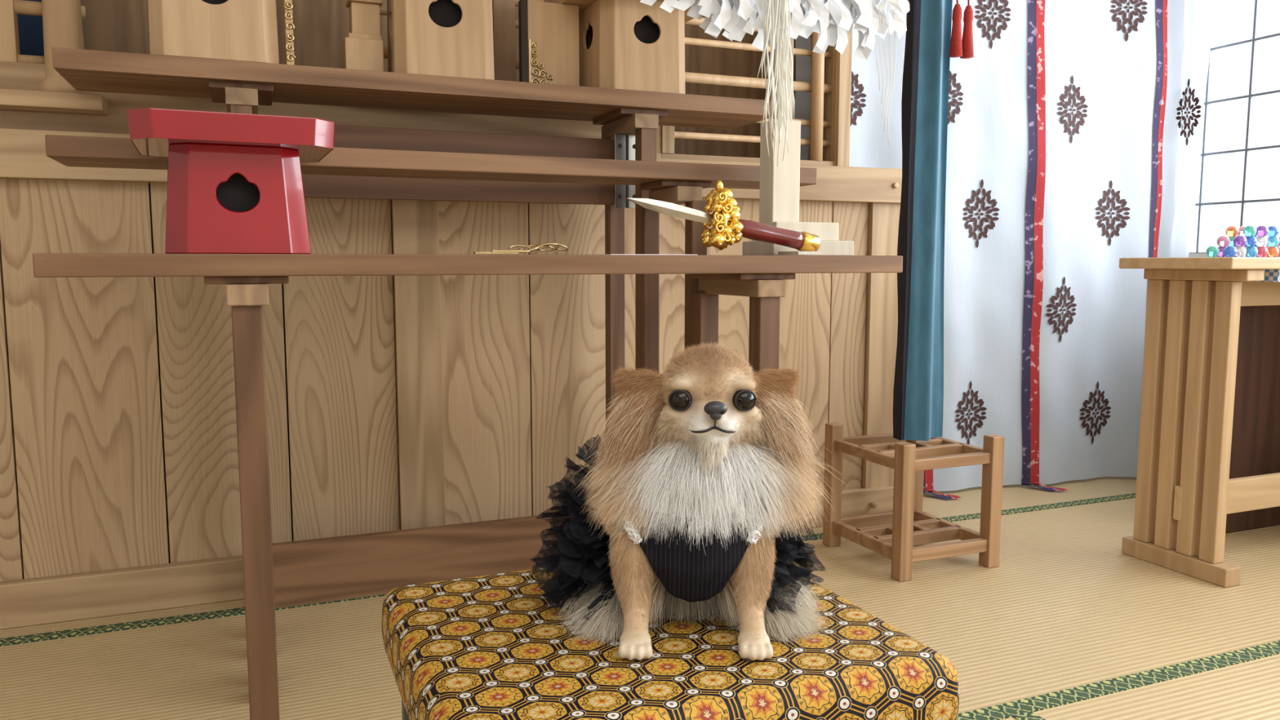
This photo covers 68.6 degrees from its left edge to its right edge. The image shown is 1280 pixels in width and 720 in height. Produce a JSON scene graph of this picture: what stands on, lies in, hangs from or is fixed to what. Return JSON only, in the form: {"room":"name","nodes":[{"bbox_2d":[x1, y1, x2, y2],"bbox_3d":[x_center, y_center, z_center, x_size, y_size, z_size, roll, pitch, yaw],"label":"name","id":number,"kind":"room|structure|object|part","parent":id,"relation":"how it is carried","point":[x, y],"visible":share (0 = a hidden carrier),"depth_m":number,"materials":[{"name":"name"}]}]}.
{"room":"house of worship","nodes":[
{"label":"house of worship","id":0,"kind":"room"},
{"bbox_2d":[0,0,900,582],"bbox_3d":[-0.965,-0.622,2.565,3.720,2.400,0.528,-2,6,-22],"label":"wall","id":1,"kind":"structure","parent":0,"point":[396,402],"depth_m":2.46,"materials":[{"name":"brown wood"}]},
{"bbox_2d":[17,0,44,56],"bbox_3d":[-2.119,-1.088,2.218,1.320,0.800,0.027,-2,6,-22],"label":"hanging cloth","id":2,"kind":"object","parent":1,"relation":"hanging from","point":[30,28],"visible":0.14,"depth_m":2.46,"materials":[{"name":"fabric"}]},
{"bbox_2d":[0,0,832,160],"bbox_3d":[-0.956,-0.979,2.307,3.450,0.835,0.116,-2,6,-22],"label":"wooden railing","id":3,"kind":"object","parent":1,"relation":"attached to","point":[62,20],"visible":0.26,"depth_m":2.55,"materials":[{"name":"brown wood"}]},
{"bbox_2d":[0,485,893,629],"bbox_3d":[-0.861,0.546,2.433,3.720,0.105,0.055,-2,6,-22],"label":"baseboard","id":4,"kind":"structure","parent":1,"relation":"attached to","point":[24,602],"depth_m":2.28,"materials":[{"name":"brown wood"}]},
{"bbox_2d":[0,88,902,203],"bbox_3d":[-0.867,-0.528,2.342,3.725,0.189,0.130,-2,6,-22],"label":"wooden beam","id":5,"kind":"structure","parent":1,"relation":"attached to","point":[23,155],"depth_m":2.15,"materials":[{"name":"brown wood"}]},
{"bbox_2d":[794,0,1217,499],"bbox_3d":[1.290,-0.663,3.361,1.597,2.308,0.193,-1,6,-10],"label":"curtain","id":6,"kind":"object","parent":1,"relation":"hanging from","point":[1074,131],"visible":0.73,"depth_m":3.47,"materials":[{"name":"fabric"}]},
{"bbox_2d":[518,0,579,85],"bbox_3d":[-0.228,-0.784,2.369,0.152,0.224,0.026,-2,6,-22],"label":"wooden door","id":7,"kind":"structure","parent":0,"point":[548,32],"depth_m":2.36,"materials":[{"name":"brown wood"}]},
{"bbox_2d":[0,476,1279,719],"bbox_3d":[0.298,0.767,1.073,5.700,0.050,5.600,-2,6,-22],"label":"floor","id":8,"kind":"structure","parent":0,"point":[1063,607],"depth_m":2.13,"materials":[{"name":"beige wicker"}]},
{"bbox_2d":[51,47,770,608],"bbox_3d":[-0.448,-0.031,2.349,1.646,1.270,0.270,-2,6,-22],"label":"shelf","id":9,"kind":"object","parent":8,"relation":"on","point":[330,569],"visible":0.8,"depth_m":2.34,"materials":[{"name":"brown wood"}]},
{"bbox_2d":[147,0,279,63],"bbox_3d":[-0.935,-0.788,2.064,0.276,0.295,0.276,-2,6,-22],"label":"stand","id":10,"kind":"object","parent":9,"relation":"on","point":[240,30],"visible":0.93,"depth_m":1.96,"materials":[{"name":"brown wood"}]},
{"bbox_2d":[283,0,296,65],"bbox_3d":[-0.753,-0.810,2.009,0.022,0.350,0.015,-2,6,-22],"label":"ornament","id":11,"kind":"object","parent":9,"relation":"on","point":[288,6],"visible":1,"depth_m":2.02,"materials":[{"name":"gold wood"}]},
{"bbox_2d":[341,0,383,71],"bbox_3d":[-0.651,-0.785,2.203,0.090,0.260,0.100,-2,6,-22],"label":"post","id":12,"kind":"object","parent":9,"relation":"on","point":[362,49],"depth_m":2.18,"materials":[{"name":"brown wood"}]},
{"bbox_2d":[386,0,494,79],"bbox_3d":[-0.482,-0.802,2.249,0.246,0.285,0.246,-2,6,-19],"label":"stand","id":13,"kind":"object","parent":9,"relation":"on","point":[438,37],"visible":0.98,"depth_m":2.16,"materials":[{"name":"brown wood"}]},
{"bbox_2d":[544,0,693,93],"bbox_3d":[-0.026,-0.818,2.441,0.376,0.275,0.376,-2,6,-22],"label":"stand","id":14,"kind":"object","parent":9,"relation":"on","point":[635,45],"depth_m":2.34,"materials":[{"name":"brown wood"}]},
{"bbox_2d":[44,134,817,373],"bbox_3d":[-0.348,0.095,2.097,1.592,1.072,0.195,-2,6,-22],"label":"table","id":15,"kind":"object","parent":8,"relation":"on","point":[676,183],"visible":0.27,"depth_m":2.05,"materials":[{"name":"brown wood"}]},
{"bbox_2d":[32,253,902,719],"bbox_3d":[-0.229,0.224,1.874,1.579,0.862,0.300,-2,6,-22],"label":"table","id":16,"kind":"object","parent":8,"relation":"on","point":[246,277],"visible":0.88,"depth_m":1.59,"materials":[{"name":"brown wood"}]},
{"bbox_2d":[126,107,334,253],"bbox_3d":[-0.698,-0.293,1.621,0.306,0.219,0.306,-3,7,-24],"label":"stand","id":17,"kind":"object","parent":16,"relation":"on","point":[235,183],"visible":1,"depth_m":1.52,"materials":[{"name":"paint"}]},
{"bbox_2d":[126,107,334,162],"bbox_3d":[-0.698,-0.380,1.612,0.306,0.044,0.306,-3,7,-24],"label":"tray","id":18,"kind":"object","parent":17,"relation":"on","point":[156,132],"depth_m":1.49,"materials":[{"name":"red paint"}]},
{"bbox_2d":[472,242,568,253],"bbox_3d":[-0.216,-0.205,1.725,0.178,0.021,0.029,-2,6,-22],"label":"cord","id":19,"kind":"object","parent":16,"relation":"on","point":[539,247],"visible":1,"depth_m":1.73,"materials":[{"name":"gold metal"}]},
{"bbox_2d":[603,253,662,254],"bbox_3d":[0.005,-0.207,1.847,0.180,0.001,0.125,-2,6,-22],"label":"paper sheet","id":20,"kind":"object","parent":16,"relation":"on","point":[603,254],"visible":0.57,"depth_m":1.77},
{"bbox_2d":[626,180,823,254],"bbox_3d":[0.182,-0.287,1.893,0.419,0.148,0.086,-2,6,-22],"label":"sword","id":21,"kind":"object","parent":16,"relation":"on","point":[727,229],"visible":1,"depth_m":1.87,"materials":[{"name":"metal"}]},
{"bbox_3d":[0.065,-0.295,1.865,0.188,0.051,0.006,-1,6,-10],"label":"blade","id":22,"kind":"part","parent":21,"relation":"part of","materials":[{"name":"metal"}]},
{"bbox_3d":[0.262,-0.258,1.929,0.166,0.062,0.036,-2,6,-22],"label":"handle","id":23,"kind":"part","parent":21,"relation":"part of","materials":[{"name":"red leather"}]},
{"bbox_2d":[640,0,909,255],"bbox_3d":[0.297,-0.793,1.989,0.631,1.138,0.212,-2,6,-22],"label":"wand","id":24,"kind":"object","parent":16,"relation":"on","point":[778,22],"visible":0.99,"depth_m":2.02,"materials":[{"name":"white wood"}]},
{"bbox_2d":[0,493,1279,719],"bbox_3d":[0.009,0.633,2.097,5.050,0.002,1.150,-2,6,-22],"label":"trim","id":25,"kind":"structure","parent":8,"relation":"attached to","point":[1034,704],"depth_m":2.01,"materials":[{"name":"fabric"}]},
{"bbox_2d":[381,569,959,719],"bbox_3d":[0.004,0.521,1.165,0.567,0.420,0.492,-2,6,-22],"label":"floor cushion","id":26,"kind":"object","parent":8,"relation":"on","point":[482,647],"visible":0.6,"depth_m":1.01,"materials":[{"name":"brocade cloth"},{"name":"dark metal"}]},
{"bbox_2d":[529,341,844,660],"bbox_3d":[0.040,0.145,1.167,0.357,0.327,0.358,4,7,32],"label":"long-haired chihuahua","id":27,"kind":"object","parent":26,"relation":"on","point":[697,488],"visible":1,"depth_m":1.07,"materials":[{"name":"fur"}]},
{"bbox_3d":[0.062,0.178,1.066,0.164,0.058,0.032,0,6,0],"label":"lace trim","id":28,"kind":"part","parent":27,"relation":"part of","materials":[{"name":"white fabric"}]},
{"bbox_2d":[822,0,1004,582],"bbox_3d":[0.779,-0.576,2.614,0.340,2.300,0.370,-2,6,-22],"label":"banner stand","id":29,"kind":"object","parent":8,"relation":"on","point":[915,445],"visible":1,"depth_m":2.61,"materials":[{"name":"brown wood"}]},
{"bbox_3d":[0.779,0.383,2.715,0.340,0.370,0.370,-2,6,-22],"label":"frame","id":30,"kind":"part","parent":29,"relation":"part of","materials":[{"name":"brown wood"}]},
{"bbox_2d":[1119,257,1279,587],"bbox_3d":[1.861,0.138,2.706,1.005,0.860,0.340,-2,6,-22],"label":"table","id":31,"kind":"object","parent":8,"relation":"on","point":[1185,494],"visible":1,"depth_m":2.55,"materials":[{"name":"brown wood"}]},
{"bbox_2d":[1205,225,1279,257],"bbox_3d":[1.783,-0.338,2.683,0.385,0.090,0.092,-2,6,-22],"label":"balls","id":32,"kind":"object","parent":31,"relation":"on","point":[1246,244],"visible":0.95,"depth_m":2.63},
{"bbox_2d":[1225,305,1279,533],"bbox_3d":[2.006,0.145,3.021,0.500,0.780,0.090,-2,6,-22],"label":"panel","id":33,"kind":"object","parent":8,"relation":"on","point":[1255,433],"visible":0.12,"depth_m":2.94,"materials":[{"name":"brown wood"}]},
{"bbox_2d":[1013,711,1045,719],"bbox_3d":[0.424,0.763,0.857,4.943,0.002,1.897,4,7,33],"label":"trim","id":34,"kind":"structure","parent":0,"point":[1029,715],"depth_m":1.75,"materials":[{"name":"fabric"}]},
{"bbox_2d":[1188,0,1279,257],"bbox_3d":[2.082,-0.528,1.673,1.643,2.400,5.600,-2,6,-22],"label":"wall","id":35,"kind":"structure","parent":0,"point":[1193,245],"depth_m":3.60,"materials":[{"name":"paper"},{"name":"wood"}]},
{"bbox_2d":[1189,0,1279,253],"bbox_3d":[2.984,-0.821,1.449,0.014,1.278,4.560,-2,6,-22],"label":"window","id":36,"kind":"structure","parent":35,"relation":"in","point":[1254,40],"depth_m":3.41,"materials":[{"name":"white wood"}]}
]}

